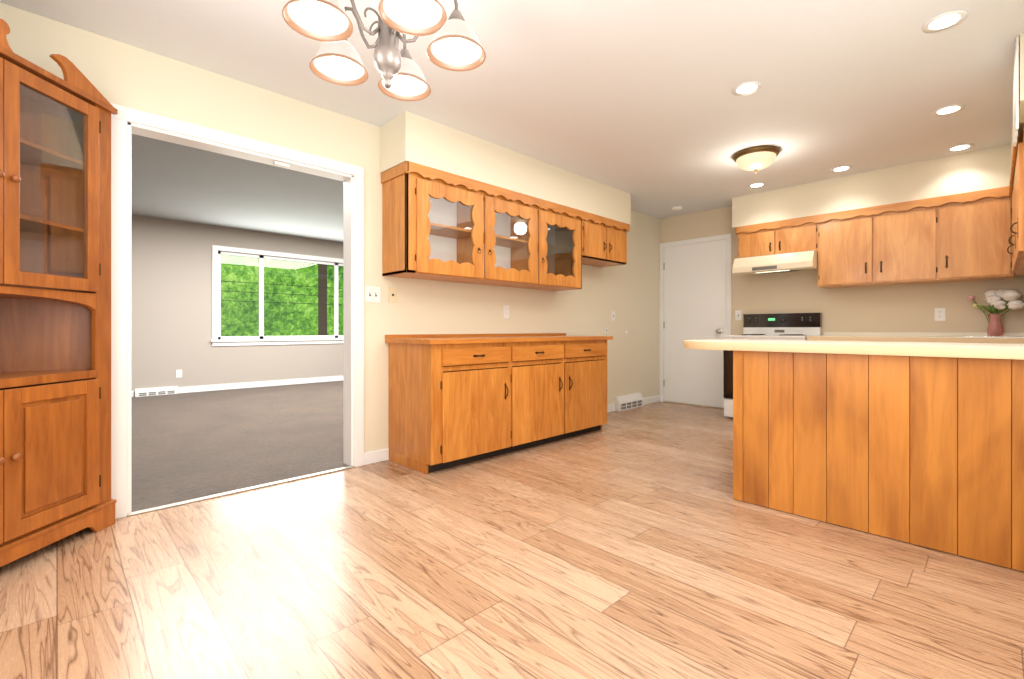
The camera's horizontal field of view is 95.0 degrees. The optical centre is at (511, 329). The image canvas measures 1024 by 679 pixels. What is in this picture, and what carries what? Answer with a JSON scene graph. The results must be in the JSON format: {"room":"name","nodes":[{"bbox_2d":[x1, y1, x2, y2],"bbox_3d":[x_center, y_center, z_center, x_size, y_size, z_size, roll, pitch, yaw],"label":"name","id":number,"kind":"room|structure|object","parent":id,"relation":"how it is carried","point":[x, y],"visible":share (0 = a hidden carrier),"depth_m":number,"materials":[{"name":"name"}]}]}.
{"room":"kitchen","nodes":[
{"label":"kitchen","id":0,"kind":"room"},
{"bbox_2d":[132,215,342,396],"bbox_3d":[-4.166,-0.325,7.885,11.000,2.580,0.120,0,0,-44],"label":"wall","id":1,"kind":"structure","parent":0,"point":[171,297],"depth_m":7.13,"materials":[{"name":"beige paint"}]},
{"bbox_2d":[135,386,177,396],"bbox_3d":[-5.153,0.904,6.806,0.500,0.110,0.052,0,0,-44],"label":"air vent","id":2,"kind":"object","parent":1,"relation":"in","point":[156,391],"visible":1,"depth_m":6.79,"materials":[{"name":"white metal"}]},
{"bbox_2d":[176,370,181,377],"bbox_3d":[-4.975,0.665,7.010,0.072,0.116,0.008,0,0,-44],"label":"outlet","id":3,"kind":"object","parent":1,"relation":"attached to","point":[178,373],"visible":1,"depth_m":7.00,"materials":[{"name":"white plastic"}]},
{"bbox_2d":[178,376,342,392],"bbox_3d":[-2.576,0.914,9.334,6.700,0.089,0.013,0,0,-44],"label":"baseboard","id":4,"kind":"structure","parent":1,"relation":"attached to","point":[334,378],"depth_m":7.73,"materials":[{"name":"white wood"}]},
{"bbox_2d":[211,245,342,345],"bbox_3d":[-3.709,-0.522,8.261,2.750,1.575,0.115,0,0,-44],"label":"window","id":5,"kind":"structure","parent":1,"relation":"in","point":[218,339],"depth_m":7.83,"materials":[{"name":"white"}]},
{"bbox_2d":[132,134,342,242],"bbox_3d":[-2.338,-1.655,6.001,11.000,0.080,5.370,0,0,-44],"label":"ceiling","id":6,"kind":"structure","parent":0,"point":[175,182],"depth_m":5.58,"materials":[{"name":"white paint"}]},
{"bbox_2d":[132,381,348,511],"bbox_3d":[-2.296,0.992,5.958,11.000,0.066,5.490,0,0,-44],"label":"floor","id":7,"kind":"structure","parent":0,"point":[189,446],"depth_m":4.08,"materials":[{"name":"beige carpet"}]},
{"bbox_2d":[0,3,659,452],"bbox_3d":[-0.427,-0.255,4.030,11.000,2.440,0.120,0,0,-44],"label":"wall","id":8,"kind":"structure","parent":0,"point":[160,85],"depth_m":3.40,"materials":[{"name":"beige paint"}]},
{"bbox_2d":[110,103,363,518],"bbox_3d":[-1.593,-0.090,2.899,1.370,2.110,0.152,0,0,-44],"label":"door frame","id":9,"kind":"structure","parent":8,"relation":"attached to","point":[127,123],"depth_m":2.60,"materials":[{"name":"white wood"}]},
{"bbox_2d":[365,286,379,302],"bbox_3d":[-1.000,-0.250,3.379,0.118,0.116,0.016,0,0,-44],"label":"double light switch","id":10,"kind":"object","parent":8,"relation":"attached to","point":[372,294],"visible":1,"depth_m":3.38,"materials":[{"name":"white plastic"}]},
{"bbox_2d":[364,448,388,460],"bbox_3d":[1.163,0.914,5.666,6.440,0.089,0.013,0,0,-44],"label":"baseboard","id":11,"kind":"structure","parent":8,"relation":"attached to","point":[371,457],"depth_m":3.39,"materials":[{"name":"white wood"}]},
{"bbox_2d":[388,287,396,302],"bbox_3d":[-0.888,-0.255,3.493,0.072,0.116,0.006,0,0,-44],"label":"outlet","id":12,"kind":"object","parent":8,"relation":"attached to","point":[392,294],"visible":1,"depth_m":3.49,"materials":[{"name":"beige plastic"}]},
{"bbox_2d":[382,172,541,287],"bbox_3d":[-0.356,-0.764,3.769,1.317,0.748,0.349,0,0,-44],"label":"upper cabinet","id":13,"kind":"object","parent":8,"relation":"attached to","point":[437,229],"depth_m":3.63,"materials":[{"name":"brown wood"}]},
{"bbox_2d":[381,161,629,231],"bbox_3d":[0.159,-1.096,4.259,2.765,0.084,0.364,0,0,-44],"label":"valance","id":14,"kind":"object","parent":13,"relation":"attached to","point":[423,171],"visible":1,"depth_m":3.69,"materials":[{"name":"brown wood"}]},
{"bbox_2d":[503,305,508,317],"bbox_3d":[-0.051,-0.160,4.304,0.072,0.116,0.008,0,0,-44],"label":"electrical outlet","id":15,"kind":"object","parent":8,"relation":"attached to","point":[505,311],"visible":1,"depth_m":4.29,"materials":[{"name":"white plastic"}]},
{"bbox_2d":[527,208,585,290],"bbox_3d":[0.337,-0.764,4.442,0.651,0.748,0.349,0,0,-44],"label":"upper cabinet","id":16,"kind":"object","parent":8,"relation":"attached to","point":[563,235],"depth_m":4.35,"materials":[{"name":"brown wood"}]},
{"bbox_2d":[586,220,626,266],"bbox_3d":[0.842,-0.764,4.931,0.824,0.748,0.349,0,0,-44],"label":"upper cabinet","id":17,"kind":"object","parent":8,"relation":"attached to","point":[606,246],"depth_m":4.83,"materials":[{"name":"brown wood"}]},
{"bbox_2d":[607,404,614,412],"bbox_3d":[0.873,0.922,5.198,0.948,0.085,0.013,0,0,-44],"label":"baseboard","id":18,"kind":"structure","parent":8,"relation":"attached to","point":[610,408],"depth_m":5.47,"materials":[{"name":"white wood"}]},
{"bbox_2d":[611,311,614,320],"bbox_3d":[1.193,-0.155,5.506,0.072,0.116,0.016,0,0,-44],"label":"light switch","id":19,"kind":"object","parent":8,"relation":"attached to","point":[612,315],"visible":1,"depth_m":5.50,"materials":[{"name":"white plastic"}]},
{"bbox_2d":[615,393,642,410],"bbox_3d":[1.432,0.882,5.705,0.540,0.165,0.062,0,0,-44],"label":"air vent","id":20,"kind":"object","parent":8,"relation":"in","point":[627,402],"visible":1,"depth_m":5.65,"materials":[{"name":"white metal"}]},
{"bbox_2d":[643,395,659,404],"bbox_3d":[1.794,0.922,6.092,0.500,0.085,0.013,0,0,-44],"label":"baseboard","id":21,"kind":"structure","parent":8,"relation":"attached to","point":[653,399],"depth_m":6.10,"materials":[{"name":"white"}]},
{"bbox_2d":[0,401,1023,678],"bbox_3d":[0.973,0.995,2.734,6.635,0.060,3.690,0,0,-44],"label":"floor","id":22,"kind":"structure","parent":0,"point":[636,543],"depth_m":1.77,"materials":[{"name":"laminate"}]},
{"bbox_2d":[0,19,117,566],"bbox_3d":[-2.031,-0.120,1.824,0.808,2.170,0.808,0,0,-44],"label":"tall cabinet","id":23,"kind":"object","parent":22,"relation":"on","point":[55,308],"visible":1,"depth_m":2.13,"materials":[{"name":"brown wood"}]},
{"bbox_2d":[127,466,354,515],"bbox_3d":[-1.548,0.960,2.852,1.230,0.010,0.034,0,0,-44],"label":"trim","id":24,"kind":"structure","parent":22,"relation":"on","point":[225,493],"depth_m":2.75,"materials":[{"name":"white wood"}]},
{"bbox_2d":[385,333,612,473],"bbox_3d":[0.019,0.503,3.958,2.080,0.924,0.600,0,0,-44],"label":"sideboard","id":25,"kind":"object","parent":22,"relation":"on","point":[454,400],"visible":1,"depth_m":3.44,"materials":[{"name":"brown wood"}]},
{"bbox_2d":[733,351,763,505],"bbox_3d":[1.578,0.543,2.762,0.620,0.844,0.302,0,0,-44],"label":"wood panel","id":26,"kind":"object","parent":22,"relation":"on","point":[748,366],"depth_m":2.59,"materials":[{"name":"brown wood"}]},
{"bbox_2d":[723,313,821,416],"bbox_3d":[2.758,0.386,4.984,0.688,1.118,0.773,0,0,-44],"label":"stove","id":27,"kind":"object","parent":22,"relation":"on","point":[791,326],"visible":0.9,"depth_m":5.03,"materials":[{"name":"white metal"}]},
{"bbox_2d":[764,351,823,521],"bbox_3d":[1.694,0.543,2.643,0.620,0.844,0.264,0,0,-44],"label":"wood panel","id":28,"kind":"object","parent":22,"relation":"on","point":[793,384],"depth_m":2.43,"materials":[{"name":"brown wood"}]},
{"bbox_2d":[824,355,863,531],"bbox_3d":[1.845,0.543,2.487,0.620,0.844,0.168,0,0,-44],"label":"wood panel","id":29,"kind":"object","parent":22,"relation":"on","point":[843,374],"depth_m":2.28,"materials":[{"name":"brown wood"}]},
{"bbox_2d":[814,340,898,341],"bbox_3d":[3.365,0.537,4.428,0.598,0.857,0.847,0,0,-44],"label":"wood panel","id":30,"kind":"object","parent":22,"relation":"on","point":[814,340],"depth_m":4.17,"materials":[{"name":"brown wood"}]},
{"bbox_2d":[807,336,1023,343],"bbox_3d":[3.647,0.086,4.111,0.635,0.041,1.695,0,0,-44],"label":"countertop","id":31,"kind":"structure","parent":30,"relation":"on","point":[949,339],"depth_m":3.89,"materials":[{"name":"beige laminate"}]},
{"bbox_2d":[955,333,1023,335],"bbox_3d":[3.993,0.123,3.728,0.493,0.226,0.634,0,0,-44],"label":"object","id":32,"kind":"structure","parent":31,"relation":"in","point":[956,334],"depth_m":4.08,"materials":[{"name":"beige"}]},
{"bbox_2d":[967,289,1023,335],"bbox_3d":[4.091,-0.139,3.970,0.208,0.407,0.346,0,0,-44],"label":"flower vase","id":33,"kind":"object","parent":31,"relation":"on","point":[994,298],"visible":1,"depth_m":3.94,"materials":[{"name":"pink ceramic"}]},
{"bbox_2d":[864,355,903,541],"bbox_3d":[1.955,0.543,2.374,0.620,0.844,0.149,0,0,-44],"label":"wood panel","id":34,"kind":"object","parent":22,"relation":"on","point":[883,374],"depth_m":2.17,"materials":[{"name":"brown wood"}]},
{"bbox_2d":[904,355,951,553],"bbox_3d":[2.061,0.543,2.264,0.620,0.844,0.156,0,0,-44],"label":"wood panel","id":35,"kind":"object","parent":22,"relation":"on","point":[919,443],"depth_m":2.06,"materials":[{"name":"brown wood"}]},
{"bbox_2d":[952,359,1007,567],"bbox_3d":[2.170,0.543,2.152,0.620,0.844,0.157,0,0,-44],"label":"wood panel","id":36,"kind":"object","parent":22,"relation":"on","point":[979,386],"depth_m":1.94,"materials":[{"name":"brown wood"}]},
{"bbox_2d":[684,339,1023,358],"bbox_3d":[1.850,0.095,2.476,0.708,0.048,1.852,0,0,-44],"label":"countertop","id":37,"kind":"structure","parent":36,"relation":"on","point":[798,347],"depth_m":2.21,"materials":[{"name":"beige laminate"}]},
{"bbox_2d":[1008,359,1023,571],"bbox_3d":[2.279,0.543,2.040,0.620,0.844,0.155,0,0,-44],"label":"wood panel","id":38,"kind":"object","parent":22,"relation":"on","point":[1015,366],"depth_m":1.87,"materials":[{"name":"brown wood"}]},
{"bbox_2d":[0,0,1023,218],"bbox_3d":[0.931,-1.515,2.777,6.635,0.080,3.810,0,0,-44],"label":"ceiling","id":39,"kind":"structure","parent":0,"point":[646,108],"depth_m":2.75,"materials":[{"name":"white paint"}]},
{"bbox_2d":[282,0,485,100],"bbox_3d":[-0.474,-1.175,1.685,0.653,0.597,0.700,0,0,-44],"label":"chandelier","id":40,"kind":"object","parent":39,"relation":"hanging from","point":[454,45],"visible":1,"depth_m":1.68,"materials":[{"name":"white glass"}]},
{"bbox_2d":[380,111,630,224],"bbox_3d":[0.166,-1.308,4.274,2.810,0.335,0.355,0,0,-44],"label":"ceiling soffit","id":41,"kind":"structure","parent":39,"relation":"attached to","point":[405,136],"depth_m":3.70,"materials":[{"name":"beige paint"}]},
{"bbox_2d":[671,206,682,210],"bbox_3d":[1.996,-1.456,5.670,0.128,0.035,0.128,0,0,-44],"label":"smoke detector","id":42,"kind":"object","parent":39,"relation":"attached to","point":[676,208],"visible":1,"depth_m":5.63,"materials":[{"name":"white plastic"}]},
{"bbox_2d":[732,81,761,95],"bbox_3d":[1.437,-1.472,2.871,0.164,0.005,0.164,0,0,-44],"label":"recessed light","id":43,"kind":"object","parent":39,"relation":"in","point":[747,88],"visible":1,"depth_m":2.87,"materials":[{"name":"white"}]},
{"bbox_2d":[733,145,779,172],"bbox_3d":[2.047,-1.391,3.936,0.356,0.167,0.356,0,0,-44],"label":"flush-mount light","id":44,"kind":"object","parent":39,"relation":"attached to","point":[755,158],"visible":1,"depth_m":3.84,"materials":[{"name":"white glass"}]},
{"bbox_2d":[748,183,765,187],"bbox_3d":[2.506,-1.472,4.799,0.164,0.005,0.164,0,0,-44],"label":"recessed light","id":45,"kind":"object","parent":39,"relation":"in","point":[756,185],"visible":0.98,"depth_m":4.80,"materials":[{"name":"white"}]},
{"bbox_2d":[831,166,851,171],"bbox_3d":[3.025,-1.472,4.307,0.164,0.005,0.164,0,0,-44],"label":"recessed light","id":46,"kind":"object","parent":39,"relation":"in","point":[841,168],"visible":0.98,"depth_m":4.29,"materials":[{"name":"white"}]},
{"bbox_2d":[732,144,1010,228],"bbox_3d":[3.472,-1.308,4.496,0.355,0.335,2.500,0,0,-44],"label":"ceiling soffit","id":47,"kind":"structure","parent":39,"relation":"attached to","point":[981,169],"depth_m":4.31,"materials":[{"name":"beige paint"}]},
{"bbox_2d":[922,10,967,32],"bbox_3d":[2.071,-1.472,2.246,0.164,0.005,0.164,0,0,-44],"label":"recessed light","id":48,"kind":"object","parent":39,"relation":"in","point":[945,21],"visible":1,"depth_m":2.24,"materials":[{"name":"white"}]},
{"bbox_2d":[932,104,964,115],"bbox_3d":[2.933,-1.472,3.152,0.164,0.005,0.164,0,0,-44],"label":"recessed light","id":49,"kind":"object","parent":39,"relation":"in","point":[949,109],"visible":1,"depth_m":3.15,"materials":[{"name":"white"}]},
{"bbox_2d":[946,144,973,151],"bbox_3d":[3.636,-1.472,3.806,0.164,0.005,0.164,0,0,-44],"label":"recessed light","id":50,"kind":"object","parent":39,"relation":"in","point":[961,147],"visible":1,"depth_m":3.80,"materials":[{"name":"white"}]},
{"bbox_2d":[1011,33,1023,182],"bbox_3d":[3.374,-1.308,2.908,1.993,0.335,0.355,0,0,-44],"label":"ceiling soffit","id":51,"kind":"structure","parent":39,"relation":"attached to","point":[1021,81],"depth_m":2.38,"materials":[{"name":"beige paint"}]},
{"bbox_2d":[1013,36,1018,146],"bbox_3d":[2.664,-1.238,2.482,0.360,0.465,0.015,0,0,-44],"label":"curtain valance","id":52,"kind":"object","parent":51,"relation":"attached to","point":[1016,96],"visible":1,"depth_m":2.39,"materials":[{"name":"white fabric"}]},
{"bbox_2d":[660,206,1023,408],"bbox_3d":[3.311,-0.255,5.003,0.120,2.440,3.690,0,0,-44],"label":"wall","id":53,"kind":"structure","parent":0,"point":[901,308],"depth_m":4.76,"materials":[{"name":"beige paint"}]},
{"bbox_2d":[664,240,725,407],"bbox_3d":[2.276,-0.065,5.925,0.078,2.035,0.813,0,0,-44],"label":"door","id":54,"kind":"structure","parent":53,"relation":"in","point":[694,291],"depth_m":5.93,"materials":[{"name":"white wood"}]},
{"bbox_2d":[660,234,731,401],"bbox_3d":[2.302,-0.090,5.943,0.016,2.110,0.930,0,0,-44],"label":"door frame","id":55,"kind":"structure","parent":53,"relation":"attached to","point":[728,237],"depth_m":5.95,"materials":[{"name":"white wood"}]},
{"bbox_2d":[735,310,741,319],"bbox_3d":[2.680,-0.165,5.554,0.016,0.116,0.072,0,0,-44],"label":"light switch","id":56,"kind":"object","parent":53,"relation":"attached to","point":[738,314],"visible":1,"depth_m":5.55,"materials":[{"name":"white plastic"}]},
{"bbox_2d":[738,229,773,257],"bbox_3d":[2.774,-0.959,5.218,0.348,0.359,0.383,0,0,-44],"label":"upper cabinet","id":57,"kind":"object","parent":53,"relation":"attached to","point":[761,242],"depth_m":5.09,"materials":[{"name":"brown wood"}]},
{"bbox_2d":[774,222,817,254],"bbox_3d":[3.040,-0.959,4.943,0.348,0.359,0.383,0,0,-44],"label":"upper cabinet","id":58,"kind":"object","parent":53,"relation":"attached to","point":[787,239],"depth_m":4.82,"materials":[{"name":"brown wood"}]},
{"bbox_2d":[733,250,817,274],"bbox_3d":[2.848,-0.688,5.023,0.504,0.179,0.755,0,0,-44],"label":"range hood","id":59,"kind":"object","parent":58,"relation":"attached to","point":[795,261],"visible":0.96,"depth_m":4.84,"materials":[{"name":"beige metal"}]},
{"bbox_2d":[818,206,933,288],"bbox_3d":[3.484,-0.781,4.485,0.348,0.714,0.893,0,0,-44],"label":"upper cabinet","id":60,"kind":"object","parent":53,"relation":"attached to","point":[889,247],"depth_m":4.35,"materials":[{"name":"brown wood"}]},
{"bbox_2d":[736,186,1012,234],"bbox_3d":[3.365,-1.096,4.597,0.364,0.085,2.124,0,0,-44],"label":"valance","id":61,"kind":"object","parent":60,"relation":"attached to","point":[1000,192],"visible":1,"depth_m":4.30,"materials":[{"name":"brown wood"}]},
{"bbox_2d":[935,308,944,320],"bbox_3d":[3.914,-0.135,4.288,0.008,0.116,0.072,0,0,-44],"label":"outlet","id":62,"kind":"object","parent":53,"relation":"attached to","point":[939,314],"visible":1,"depth_m":4.29,"materials":[{"name":"white plastic"}]},
{"bbox_2d":[934,196,1013,282],"bbox_3d":[3.952,-0.781,4.003,0.348,0.714,0.451,0,0,-44],"label":"upper cabinet","id":63,"kind":"object","parent":53,"relation":"attached to","point":[956,242],"depth_m":3.89,"materials":[{"name":"brown wood"}]},
{"bbox_3d":[2.173,-0.255,1.411,6.515,2.440,0.120,0,0,-44],"label":"wall","id":64,"kind":"structure","parent":0,"visible":0},
{"bbox_2d":[1007,226,1023,274],"bbox_3d":[3.890,-0.781,3.406,0.530,0.714,0.348,0,0,-44],"label":"upper cabinet","id":65,"kind":"object","parent":64,"relation":"attached to","point":[1013,272],"depth_m":3.46,"materials":[{"name":"brown wood"}]},
{"bbox_2d":[1011,123,1023,266],"bbox_3d":[3.129,-0.781,2.667,0.550,0.714,0.348,0,0,-44],"label":"upper cabinet","id":66,"kind":"object","parent":64,"relation":"attached to","point":[1017,231],"depth_m":2.63,"materials":[{"name":"brown wood"}]},
{"bbox_2d":[1009,137,1017,195],"bbox_3d":[3.378,-1.096,3.164,1.600,0.085,0.014,0,0,-44],"label":"valance","id":67,"kind":"object","parent":66,"relation":"attached to","point":[1014,149],"visible":0.83,"depth_m":3.11,"materials":[{"name":"brown wood"}]},
{"bbox_2d":[1012,263,1023,270],"bbox_3d":[3.513,-0.781,3.040,0.520,0.714,0.348,0,0,-44],"label":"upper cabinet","id":68,"kind":"object","parent":64,"relation":"attached to","point":[1018,266],"depth_m":3.28,"materials":[{"name":"brown wood"}]},
{"label":"outside","id":69,"kind":"structure","parent":0,"visible":0},
{"bbox_2d":[221,255,342,335],"bbox_3d":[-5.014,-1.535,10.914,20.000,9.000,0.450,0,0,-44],"label":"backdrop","id":70,"kind":"structure","parent":69,"point":[301,315],"depth_m":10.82,"materials":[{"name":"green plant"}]}
]}

